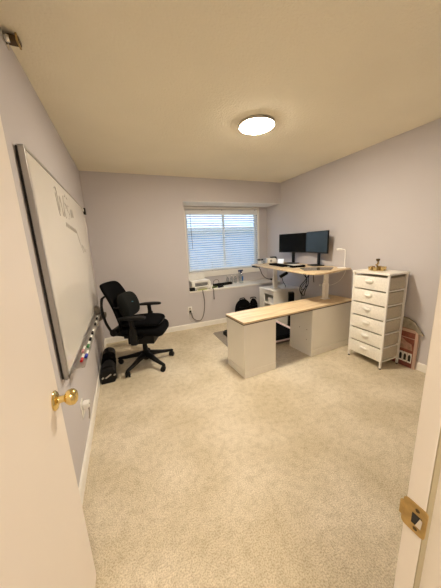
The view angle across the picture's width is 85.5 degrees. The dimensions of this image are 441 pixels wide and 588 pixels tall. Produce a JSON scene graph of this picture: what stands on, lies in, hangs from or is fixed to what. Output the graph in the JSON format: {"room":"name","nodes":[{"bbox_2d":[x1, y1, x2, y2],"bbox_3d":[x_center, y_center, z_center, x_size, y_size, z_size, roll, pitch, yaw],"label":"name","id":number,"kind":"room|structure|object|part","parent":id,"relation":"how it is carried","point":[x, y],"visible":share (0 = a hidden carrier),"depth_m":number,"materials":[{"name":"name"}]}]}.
{"room":"home office","nodes":[
{"label":"home office","id":0,"kind":"room"},
{"bbox_2d":[0,31,104,487],"bbox_3d":[-1.158,-0.099,1.701,0.100,2.440,3.883,-7,13,-21],"label":"wall","id":1,"kind":"structure","parent":0,"point":[24,118],"depth_m":1.39,"materials":[{"name":"paint"}]},
{"bbox_2d":[0,27,21,50],"bbox_3d":[-0.990,-1.204,1.132,0.062,0.050,0.076,-7,13,-21],"label":"bracket","id":2,"kind":"object","parent":1,"relation":"attached to","point":[8,39],"visible":1,"depth_m":1.12,"materials":[{"name":"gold metal"}]},
{"bbox_3d":[-1.017,-1.201,1.124,0.006,0.047,0.070,-7,13,-21],"label":"wall plate","id":3,"kind":"part","parent":2,"relation":"part of","materials":[{"name":"silver metal"}]},
{"bbox_3d":[-0.993,-1.189,1.109,0.024,0.032,0.032,-7,13,-21],"label":"knob","id":4,"kind":"part","parent":2,"relation":"part of","materials":[{"name":"silver metal"}]},
{"bbox_3d":[-0.991,-1.212,1.140,0.056,0.024,0.048,-7,13,-21],"label":"arm","id":5,"kind":"part","parent":2,"relation":"part of","materials":[{"name":"brown metal"}]},
{"bbox_2d":[15,143,106,379],"bbox_3d":[-1.202,-0.232,2.111,0.140,1.281,1.952,-7,13,-21],"label":"whiteboard","id":6,"kind":"object","parent":1,"relation":"attached to","point":[57,220],"visible":0.99,"depth_m":1.49,"materials":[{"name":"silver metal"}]},
{"bbox_2d":[73,314,100,369],"bbox_3d":[-1.124,0.336,2.071,0.068,0.026,1.295,-7,13,-21],"label":"marker tray","id":7,"kind":"object","parent":6,"relation":"on","point":[77,364],"depth_m":1.85,"materials":[{"name":"silver metal"}]},
{"bbox_2d":[80,398,84,418],"bbox_3d":[-0.979,0.811,1.693,0.008,0.120,0.074,-7,13,-21],"label":"wall outlet","id":8,"kind":"object","parent":1,"relation":"attached to","point":[81,402],"visible":0.94,"depth_m":1.67,"materials":[{"name":"white plastic"}]},
{"bbox_2d":[82,399,89,418],"bbox_3d":[-0.955,0.827,1.711,0.044,0.121,0.058,-7,13,-21],"label":"power adapter","id":9,"kind":"object","parent":1,"relation":"attached to","point":[86,403],"visible":1,"depth_m":1.69,"materials":[{"name":"white plastic"}]},
{"bbox_2d":[78,339,105,505],"bbox_3d":[-1.062,1.039,1.988,0.013,0.088,3.637,-7,13,-21],"label":"baseboard","id":10,"kind":"structure","parent":1,"relation":"attached to","point":[83,477],"depth_m":1.73,"materials":[{"name":"white paint"}]},
{"bbox_2d":[79,171,280,337],"bbox_3d":[-0.407,-0.627,4.007,3.290,2.440,0.120,-7,13,-21],"label":"wall","id":11,"kind":"structure","parent":0,"point":[136,225],"depth_m":3.65,"materials":[{"name":"paint"}]},
{"bbox_2d":[105,318,226,343],"bbox_3d":[-0.283,0.528,4.210,3.190,0.088,0.013,-7,13,-21],"label":"baseboard","id":12,"kind":"structure","parent":11,"relation":"attached to","point":[222,320],"depth_m":4.08,"materials":[{"name":"white paint"}]},
{"bbox_2d":[183,206,266,284],"bbox_3d":[0.122,-0.757,4.504,1.920,2.440,0.427,-7,13,-21],"label":"wall niche","id":13,"kind":"object","parent":11,"relation":"in","point":[262,210],"visible":0.25,"depth_m":4.83,"materials":[{"name":"paint"}]},
{"bbox_2d":[183,207,259,276],"bbox_3d":[0.062,-1.002,4.593,1.526,1.264,0.103,-7,13,-21],"label":"window","id":14,"kind":"structure","parent":13,"relation":"attached to","point":[249,269],"depth_m":4.60,"materials":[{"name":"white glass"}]},
{"bbox_2d":[185,209,256,271],"bbox_3d":[0.066,-1.032,4.571,1.448,1.108,0.064,-7,13,-21],"label":"window blind","id":15,"kind":"object","parent":14,"relation":"attached to","point":[245,256],"visible":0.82,"depth_m":4.55,"materials":[{"name":"grey plastic"}]},
{"bbox_3d":[0.087,-0.502,4.691,1.440,0.020,0.040,-7,13,-21],"label":"rail","id":16,"kind":"part","parent":15,"relation":"part of","materials":[{"name":"white plastic"}]},
{"bbox_2d":[183,201,279,206],"bbox_3d":[0.172,-1.591,4.240,1.820,0.004,0.449,-7,13,-21],"label":"trim","id":17,"kind":"structure","parent":11,"relation":"attached to","point":[185,203],"depth_m":4.19,"materials":[{"name":"white paint"}]},
{"bbox_2d":[190,278,279,292],"bbox_3d":[0.238,-0.173,4.538,1.820,0.025,0.459,-7,13,-21],"label":"trim","id":18,"kind":"structure","parent":11,"relation":"attached to","point":[257,281],"depth_m":4.50,"materials":[{"name":"white laminate"}]},
{"bbox_2d":[188,273,210,321],"bbox_3d":[-0.390,0.057,4.220,0.463,0.789,0.327,-8,13,-24],"label":"printer","id":19,"kind":"object","parent":18,"relation":"on","point":[198,281],"visible":0.88,"depth_m":4.18,"materials":[{"name":"white plastic"}]},
{"bbox_3d":[-0.392,0.207,4.082,0.274,0.539,0.023,-8,13,-22],"label":"power cord","id":20,"kind":"part","parent":19,"relation":"part of","materials":[{"name":"plastic"}]},
{"bbox_2d":[213,282,231,285],"bbox_3d":[0.041,-0.187,4.486,0.380,0.040,0.070,-9,14,-29],"label":"tray","id":21,"kind":"object","parent":18,"relation":"on","point":[224,283],"visible":0.92,"depth_m":4.46,"materials":[{"name":"plastic"}]},
{"bbox_2d":[0,0,440,182],"bbox_3d":[0.212,-1.570,2.260,3.390,0.080,4.380,-7,13,-21],"label":"ceiling","id":22,"kind":"structure","parent":0,"point":[146,87],"depth_m":1.49,"materials":[{"name":"white paint"}]},
{"bbox_2d":[238,114,274,134],"bbox_3d":[0.318,-1.482,2.102,0.320,0.035,0.320,-7,13,-21],"label":"recessed light","id":23,"kind":"object","parent":22,"relation":"in","point":[258,123],"visible":1,"depth_m":2.04,"materials":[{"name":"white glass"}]},
{"bbox_2d":[82,322,425,587],"bbox_3d":[0.417,0.921,2.559,3.390,0.050,3.883,-7,13,-21],"label":"floor","id":24,"kind":"structure","parent":0,"point":[296,473],"depth_m":1.53,"materials":[{"name":"beige carpet"}]},
{"bbox_2d":[100,347,116,384],"bbox_3d":[-1.337,0.825,2.854,0.164,0.168,0.664,-8,13,-23],"label":"bag","id":25,"kind":"object","parent":24,"relation":"on","point":[108,374],"visible":1,"depth_m":2.63,"materials":[{"name":"black fabric"}]},
{"bbox_3d":[-1.348,0.819,2.878,0.164,0.164,0.130,-8,13,-23],"label":"weight plate","id":26,"kind":"part","parent":25,"relation":"part of","materials":[{"name":"black fabric"}]},
{"bbox_3d":[-1.266,0.856,2.697,0.160,0.160,0.155,-8,13,-23],"label":"weight plate","id":27,"kind":"part","parent":25,"relation":"part of","materials":[{"name":"black fabric"}]},
{"bbox_2d":[99,281,173,377],"bbox_3d":[-0.984,0.359,2.874,0.695,1.037,0.724,-2,12,1],"label":"office chair","id":28,"kind":"object","parent":24,"relation":"on","point":[135,336],"visible":0.87,"depth_m":2.74,"materials":[{"name":"black plastic"}]},
{"bbox_3d":[-1.232,0.124,2.826,0.234,0.535,0.472,-2,12,1],"label":"backrest","id":29,"kind":"part","parent":28,"relation":"part of","materials":[{"name":"black fabric"}]},
{"bbox_3d":[-1.207,0.236,2.850,0.217,0.510,0.477,-2,12,1],"label":"frame","id":30,"kind":"part","parent":28,"relation":"part of","materials":[{"name":"black plastic"}]},
{"bbox_2d":[113,291,139,316],"bbox_3d":[-1.117,0.131,2.787,0.213,0.290,0.418,-2,12,1],"label":"lumbar pillow","id":31,"kind":"object","parent":28,"relation":"on","point":[128,304],"visible":0.82,"depth_m":2.70,"materials":[{"name":"black fabric"}]},
{"bbox_3d":[-1.113,0.758,2.961,0.337,0.104,0.072,-2,12,1],"label":"leg","id":32,"kind":"part","parent":28,"relation":"part of","materials":[{"name":"black plastic"}]},
{"bbox_3d":[-0.938,0.395,2.656,0.076,0.291,0.244,-2,12,1],"label":"armrest","id":33,"kind":"part","parent":28,"relation":"part of","materials":[{"name":"black plastic"}]},
{"bbox_3d":[-0.988,0.791,2.785,0.072,0.104,0.336,2,13,20],"label":"leg","id":34,"kind":"part","parent":28,"relation":"part of","materials":[{"name":"black plastic"}]},
{"bbox_2d":[122,313,164,326],"bbox_3d":[-0.916,0.316,2.864,0.455,0.066,0.431,-2,12,1],"label":"seat cushion","id":35,"kind":"object","parent":28,"relation":"on","point":[152,319],"visible":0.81,"depth_m":2.75,"materials":[{"name":"black fabric"}]},
{"bbox_3d":[-0.904,0.405,2.882,0.503,0.116,0.504,-2,12,1],"label":"seat","id":36,"kind":"part","parent":28,"relation":"part of","materials":[{"name":"black fabric"}]},
{"bbox_3d":[-0.933,0.302,3.086,0.076,0.291,0.244,-2,12,1],"label":"armrest","id":37,"kind":"part","parent":28,"relation":"part of","materials":[{"name":"black plastic"}]},
{"bbox_3d":[-0.776,0.768,2.844,0.336,0.104,0.072,7,15,37],"label":"leg","id":38,"kind":"part","parent":28,"relation":"part of","materials":[{"name":"black plastic"}]},
{"bbox_3d":[-0.770,0.722,3.059,0.336,0.104,0.072,-11,14,-33],"label":"leg","id":39,"kind":"part","parent":28,"relation":"part of","materials":[{"name":"black plastic"}]},
{"bbox_2d":[235,297,250,311],"bbox_3d":[0.415,0.297,4.250,0.315,0.459,0.254,-9,14,-27],"label":"backpack","id":40,"kind":"object","parent":24,"relation":"on","point":[242,304],"visible":0.49,"depth_m":4.17,"materials":[{"name":"black fabric"}]},
{"bbox_2d":[213,331,289,346],"bbox_3d":[0.485,0.649,3.679,0.985,0.006,0.840,-7,13,-21],"label":"floor mat","id":41,"kind":"object","parent":24,"relation":"on","point":[219,335],"visible":0.2,"depth_m":3.63,"materials":[{"name":"grey plastic"}]},
{"bbox_2d":[276,320,289,342],"bbox_3d":[0.812,0.580,3.631,0.514,0.120,0.583,-7,13,-21],"label":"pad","id":42,"kind":"object","parent":41,"relation":"on","point":[282,330],"visible":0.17,"depth_m":3.47,"materials":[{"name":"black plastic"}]},
{"bbox_3d":[1.023,0.500,3.706,0.050,0.014,0.579,-7,13,-21],"label":"rail","id":43,"kind":"part","parent":42,"relation":"part of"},
{"bbox_2d":[250,297,257,308],"bbox_3d":[0.616,0.273,4.368,0.146,0.439,0.207,-6,13,-16],"label":"backpack","id":44,"kind":"object","parent":24,"relation":"on","point":[253,302],"visible":0.43,"depth_m":4.31,"materials":[{"name":"black fabric"}]},
{"bbox_2d":[259,284,301,324],"bbox_3d":[1.055,0.184,4.258,0.570,0.622,0.475,-7,13,-21],"label":"base cabinet","id":45,"kind":"object","parent":24,"relation":"on","point":[280,296],"visible":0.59,"depth_m":4.07,"materials":[{"name":"white laminate"}]},
{"bbox_3d":[0.974,0.159,4.457,0.550,0.595,0.023,-7,13,-21],"label":"panel","id":46,"kind":"part","parent":45,"relation":"part of","materials":[{"name":"white laminate"}]},
{"bbox_3d":[0.810,0.229,4.165,0.018,0.595,0.407,-7,13,-21],"label":"panel","id":47,"kind":"part","parent":45,"relation":"part of","materials":[{"name":"white laminate"}]},
{"bbox_2d":[268,296,272,303],"bbox_3d":[0.913,0.099,4.124,0.124,0.100,0.144,-7,13,-21],"label":"box","id":48,"kind":"object","parent":45,"relation":"on","point":[270,298],"visible":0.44,"depth_m":4.10,"materials":[{"name":"paper"}]},
{"bbox_3d":[1.042,-0.107,4.196,0.570,0.026,0.475,-7,13,-21],"label":"panel","id":49,"kind":"part","parent":45,"relation":"part of","materials":[{"name":"white laminate"}]},
{"bbox_3d":[1.138,0.235,4.065,0.550,0.595,0.023,-7,13,-21],"label":"panel","id":50,"kind":"part","parent":45,"relation":"part of","materials":[{"name":"white laminate"}]},
{"bbox_2d":[226,294,351,378],"bbox_3d":[0.922,0.455,3.009,1.708,0.628,0.389,-8,13,-25],"label":"desk","id":51,"kind":"object","parent":24,"relation":"on","point":[317,325],"visible":0.94,"depth_m":2.85,"materials":[{"name":"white wood"}]},
{"bbox_2d":[226,294,351,324],"bbox_3d":[0.909,0.157,2.946,1.706,0.020,0.387,-8,13,-25],"label":"countertop","id":52,"kind":"structure","parent":51,"relation":"on","point":[248,316],"depth_m":2.84,"materials":[{"name":"brown wood"}]},
{"bbox_2d":[251,262,350,299],"bbox_3d":[1.125,-0.221,3.669,0.753,0.408,1.635,-7,13,-21],"label":"desk","id":53,"kind":"object","parent":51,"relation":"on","point":[325,286],"visible":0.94,"depth_m":3.21,"materials":[{"name":"brown wood"}]},
{"bbox_2d":[266,256,276,263],"bbox_3d":[0.916,-0.608,4.257,0.185,0.118,0.126,-3,12,-2],"label":"printer","id":54,"kind":"object","parent":53,"relation":"on","point":[272,259],"visible":0.98,"depth_m":4.21,"materials":[{"name":"white plastic"}]},
{"bbox_3d":[0.932,-0.099,4.039,0.320,0.032,0.260,-7,13,-21],"label":"foot plate","id":55,"kind":"part","parent":53,"relation":"part of","materials":[{"name":"white metal"}]},
{"bbox_2d":[269,263,285,266],"bbox_3d":[0.944,-0.466,3.818,0.150,0.022,0.450,-6,12,-14],"label":"keyboard","id":56,"kind":"object","parent":53,"relation":"on","point":[273,264],"visible":0.91,"depth_m":3.77,"materials":[{"name":"black plastic"}]},
{"bbox_2d":[279,272,287,286],"bbox_3d":[1.058,-0.269,3.979,0.166,0.339,0.101,-3,12,-2],"label":"brick","id":57,"kind":"object","parent":53,"relation":"hanging from","point":[284,273],"visible":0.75,"depth_m":3.92,"materials":[{"name":"black plastic"}]},
{"bbox_2d":[279,233,306,263],"bbox_3d":[1.206,-0.767,4.035,0.170,0.496,0.537,-11,15,-35],"label":"monitor","id":58,"kind":"object","parent":53,"relation":"on","point":[295,242],"visible":0.98,"depth_m":4.00,"materials":[{"name":"black plastic"}]},
{"bbox_2d":[285,264,304,267],"bbox_3d":[1.110,-0.416,3.544,0.234,0.026,0.200,-6,13,-16],"label":"case","id":59,"kind":"object","parent":53,"relation":"on","point":[300,265],"visible":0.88,"depth_m":3.47,"materials":[{"name":"black plastic"}]},
{"bbox_2d":[299,274,313,295],"bbox_3d":[1.270,-0.166,3.559,0.224,0.388,0.124,-4,12,-7],"label":"cable bundle","id":60,"kind":"object","parent":53,"relation":"hanging from","point":[303,274],"visible":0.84,"depth_m":3.54,"materials":[{"name":"black plastic"}]},
{"bbox_2d":[300,267,333,270],"bbox_3d":[1.310,-0.338,3.188,0.435,0.004,0.335,-1,12,9],"label":"desk mat","id":61,"kind":"object","parent":53,"relation":"on","point":[308,268],"visible":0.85,"depth_m":3.17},
{"bbox_2d":[306,230,329,265],"bbox_3d":[1.428,-0.678,3.558,0.170,0.502,0.536,-5,12,-11],"label":"monitor","id":62,"kind":"object","parent":53,"relation":"on","point":[317,242],"visible":0.99,"depth_m":3.51,"materials":[{"name":"black plastic"}]},
{"bbox_2d":[336,248,345,267],"bbox_3d":[1.595,-0.472,3.150,0.104,0.258,0.128,-7,13,-21],"label":"desk lamp","id":63,"kind":"object","parent":53,"relation":"on","point":[337,248],"visible":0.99,"depth_m":3.13,"materials":[{"name":"white plastic"}]},
{"bbox_2d":[287,291,293,325],"bbox_3d":[1.174,0.255,3.978,0.110,0.590,0.120,-1,12,8],"label":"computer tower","id":64,"kind":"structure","parent":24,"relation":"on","point":[290,294],"depth_m":3.89,"materials":[{"name":"black plastic"}]},
{"bbox_2d":[289,294,293,324],"bbox_3d":[1.167,0.261,3.925,0.076,0.540,0.005,-1,12,8],"label":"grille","id":65,"kind":"object","parent":64,"relation":"attached to","point":[291,296],"depth_m":3.88,"materials":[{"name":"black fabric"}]},
{"bbox_2d":[348,269,409,369],"bbox_3d":[1.764,0.260,2.725,0.335,1.052,0.421,-7,13,-21],"label":"tower","id":66,"kind":"object","parent":24,"relation":"on","point":[377,312],"visible":0.98,"depth_m":2.60,"materials":[{"name":"white laminate"}]},
{"bbox_3d":[1.573,0.246,2.857,0.020,1.018,0.020,-7,13,-21],"label":"leg","id":67,"kind":"part","parent":66,"relation":"part of","materials":[{"name":"white metal"}]},
{"bbox_3d":[1.657,0.641,2.754,0.020,0.140,0.377,-7,13,-21],"label":"drawer","id":68,"kind":"part","parent":66,"relation":"part of","materials":[{"name":"white fabric"}]},
{"bbox_3d":[1.632,0.318,2.681,0.046,0.050,0.094,-7,13,-21],"label":"pull handle","id":69,"kind":"part","parent":66,"relation":"part of","materials":[{"name":"white plastic"}]},
{"bbox_3d":[1.650,0.488,2.722,0.020,0.140,0.377,-7,13,-21],"label":"drawer","id":70,"kind":"part","parent":66,"relation":"part of","materials":[{"name":"white fabric"}]},
{"bbox_3d":[1.643,0.336,2.689,0.020,0.140,0.377,-7,13,-21],"label":"drawer","id":71,"kind":"part","parent":66,"relation":"part of","materials":[{"name":"white fabric"}]},
{"bbox_3d":[1.618,0.013,2.616,0.046,0.050,0.094,-7,13,-21],"label":"pull handle","id":72,"kind":"part","parent":66,"relation":"part of","materials":[{"name":"white plastic"}]},
{"bbox_3d":[1.636,0.184,2.657,0.020,0.140,0.377,-7,13,-21],"label":"drawer","id":73,"kind":"part","parent":66,"relation":"part of","materials":[{"name":"white fabric"}]},
{"bbox_3d":[1.611,-0.139,2.583,0.046,0.050,0.094,-7,13,-21],"label":"pull handle","id":74,"kind":"part","parent":66,"relation":"part of","materials":[{"name":"white plastic"}]},
{"bbox_3d":[1.629,0.032,2.624,0.020,0.140,0.377,-7,13,-21],"label":"drawer","id":75,"kind":"part","parent":66,"relation":"part of","materials":[{"name":"white fabric"}]},
{"bbox_3d":[1.623,-0.120,2.591,0.020,0.140,0.377,-7,13,-21],"label":"drawer","id":76,"kind":"part","parent":66,"relation":"part of","materials":[{"name":"white fabric"}]},
{"bbox_3d":[1.789,0.619,2.805,0.264,0.126,0.383,-7,13,-21],"label":"drawer","id":77,"kind":"part","parent":66,"relation":"part of","materials":[{"name":"beige fabric"}]},
{"bbox_3d":[1.782,0.466,2.773,0.264,0.126,0.383,-7,13,-21],"label":"drawer","id":78,"kind":"part","parent":66,"relation":"part of","materials":[{"name":"beige fabric"}]},
{"bbox_3d":[1.775,0.314,2.740,0.264,0.126,0.383,-7,13,-21],"label":"drawer","id":79,"kind":"part","parent":66,"relation":"part of","materials":[{"name":"beige fabric"}]},
{"bbox_2d":[368,259,386,270],"bbox_3d":[1.746,-0.327,2.650,0.172,0.128,0.174,-7,13,-21],"label":"candle holder","id":80,"kind":"object","parent":66,"relation":"on","point":[372,268],"visible":1,"depth_m":2.63,"materials":[{"name":"gold metal"}]},
{"bbox_3d":[1.768,0.162,2.708,0.264,0.126,0.383,-7,13,-21],"label":"drawer","id":81,"kind":"part","parent":66,"relation":"part of","materials":[{"name":"beige fabric"}]},
{"bbox_3d":[1.761,0.010,2.675,0.264,0.126,0.383,-7,13,-21],"label":"drawer","id":82,"kind":"part","parent":66,"relation":"part of","materials":[{"name":"beige fabric"}]},
{"bbox_3d":[1.754,-0.142,2.642,0.264,0.126,0.383,-7,13,-21],"label":"drawer","id":83,"kind":"part","parent":66,"relation":"part of","materials":[{"name":"beige fabric"}]},
{"bbox_3d":[1.721,0.315,2.503,0.020,1.018,0.020,-7,13,-21],"label":"leg","id":84,"kind":"part","parent":66,"relation":"part of","materials":[{"name":"white metal"}]},
{"bbox_3d":[1.980,0.281,2.605,0.020,1.018,0.020,-7,13,-21],"label":"leg","id":85,"kind":"part","parent":66,"relation":"part of","materials":[{"name":"white metal"}]},
{"bbox_2d":[391,316,423,369],"bbox_3d":[2.032,0.522,2.633,0.029,0.555,0.346,-7,13,-21],"label":"panel","id":86,"kind":"object","parent":24,"relation":"on","point":[411,332],"visible":0.79,"depth_m":2.58,"materials":[{"name":"red cardboard"}]},
{"bbox_3d":[2.015,0.534,2.652,0.001,0.125,0.225,-7,13,-21],"label":"painted panel","id":87,"kind":"part","parent":86,"relation":"part of","materials":[{"name":"brick"}]},
{"bbox_3d":[2.079,0.591,2.540,0.026,0.455,0.026,-7,13,-21],"label":"corner post","id":88,"kind":"part","parent":86,"relation":"part of","materials":[{"name":"cardboard"}]},
{"bbox_2d":[267,118,440,364],"bbox_3d":[1.797,-0.532,3.099,0.100,2.440,4.330,-7,13,-21],"label":"wall","id":89,"kind":"structure","parent":0,"point":[382,200],"depth_m":2.76,"materials":[{"name":"paint"}]},
{"bbox_2d":[351,337,426,372],"bbox_3d":[1.873,0.659,3.143,0.013,0.088,3.637,-7,13,-21],"label":"baseboard","id":90,"kind":"structure","parent":89,"relation":"attached to","point":[419,366],"depth_m":2.53,"materials":[{"name":"white paint"}]},
{"bbox_3d":[1.072,0.036,0.602,3.390,2.440,0.146,-7,13,-21],"label":"wall","id":91,"kind":"structure","parent":0,"visible":0},
{"bbox_2d":[0,116,95,587],"bbox_3d":[-0.464,0.326,0.504,0.166,2.020,0.752,-7,13,-21],"label":"door","id":92,"kind":"structure","parent":91,"relation":"in","point":[45,543],"depth_m":0.64,"materials":[{"name":"paint"}]},
{"bbox_3d":[-0.536,0.362,0.830,0.072,0.068,0.068,-7,13,-21],"label":"knob","id":93,"kind":"part","parent":92,"relation":"part of","materials":[{"name":"gold metal"}]},
{"bbox_2d":[394,274,440,587],"bbox_3d":[0.388,0.318,0.371,0.030,2.045,0.146,-7,13,-21],"label":"trim","id":94,"kind":"structure","parent":91,"relation":"attached to","point":[429,423],"depth_m":0.42,"materials":[{"name":"paint"}]},
{"bbox_2d":[399,496,428,539],"bbox_3d":[0.355,0.410,0.440,0.005,0.061,0.043,-7,13,-21],"label":"strike plate","id":95,"kind":"object","parent":94,"relation":"attached to","point":[413,515],"visible":1,"depth_m":0.44,"materials":[{"name":"gold metal"}]},
{"label":"outside","id":96,"kind":"structure","parent":0,"visible":0},
{"bbox_3d":[-6.523,-1.966,21.444,32.000,0.100,35.410,-7,13,-21],"label":"ground","id":97,"kind":"structure","parent":96,"visible":0},
{"bbox_2d":[188,228,253,268],"bbox_3d":[-0.984,-3.179,17.693,12.200,3.350,7.000,-7,13,-21],"label":"house","id":98,"kind":"structure","parent":97,"relation":"on","point":[225,228],"depth_m":14.80,"materials":[{"name":"blue"}]}
]}

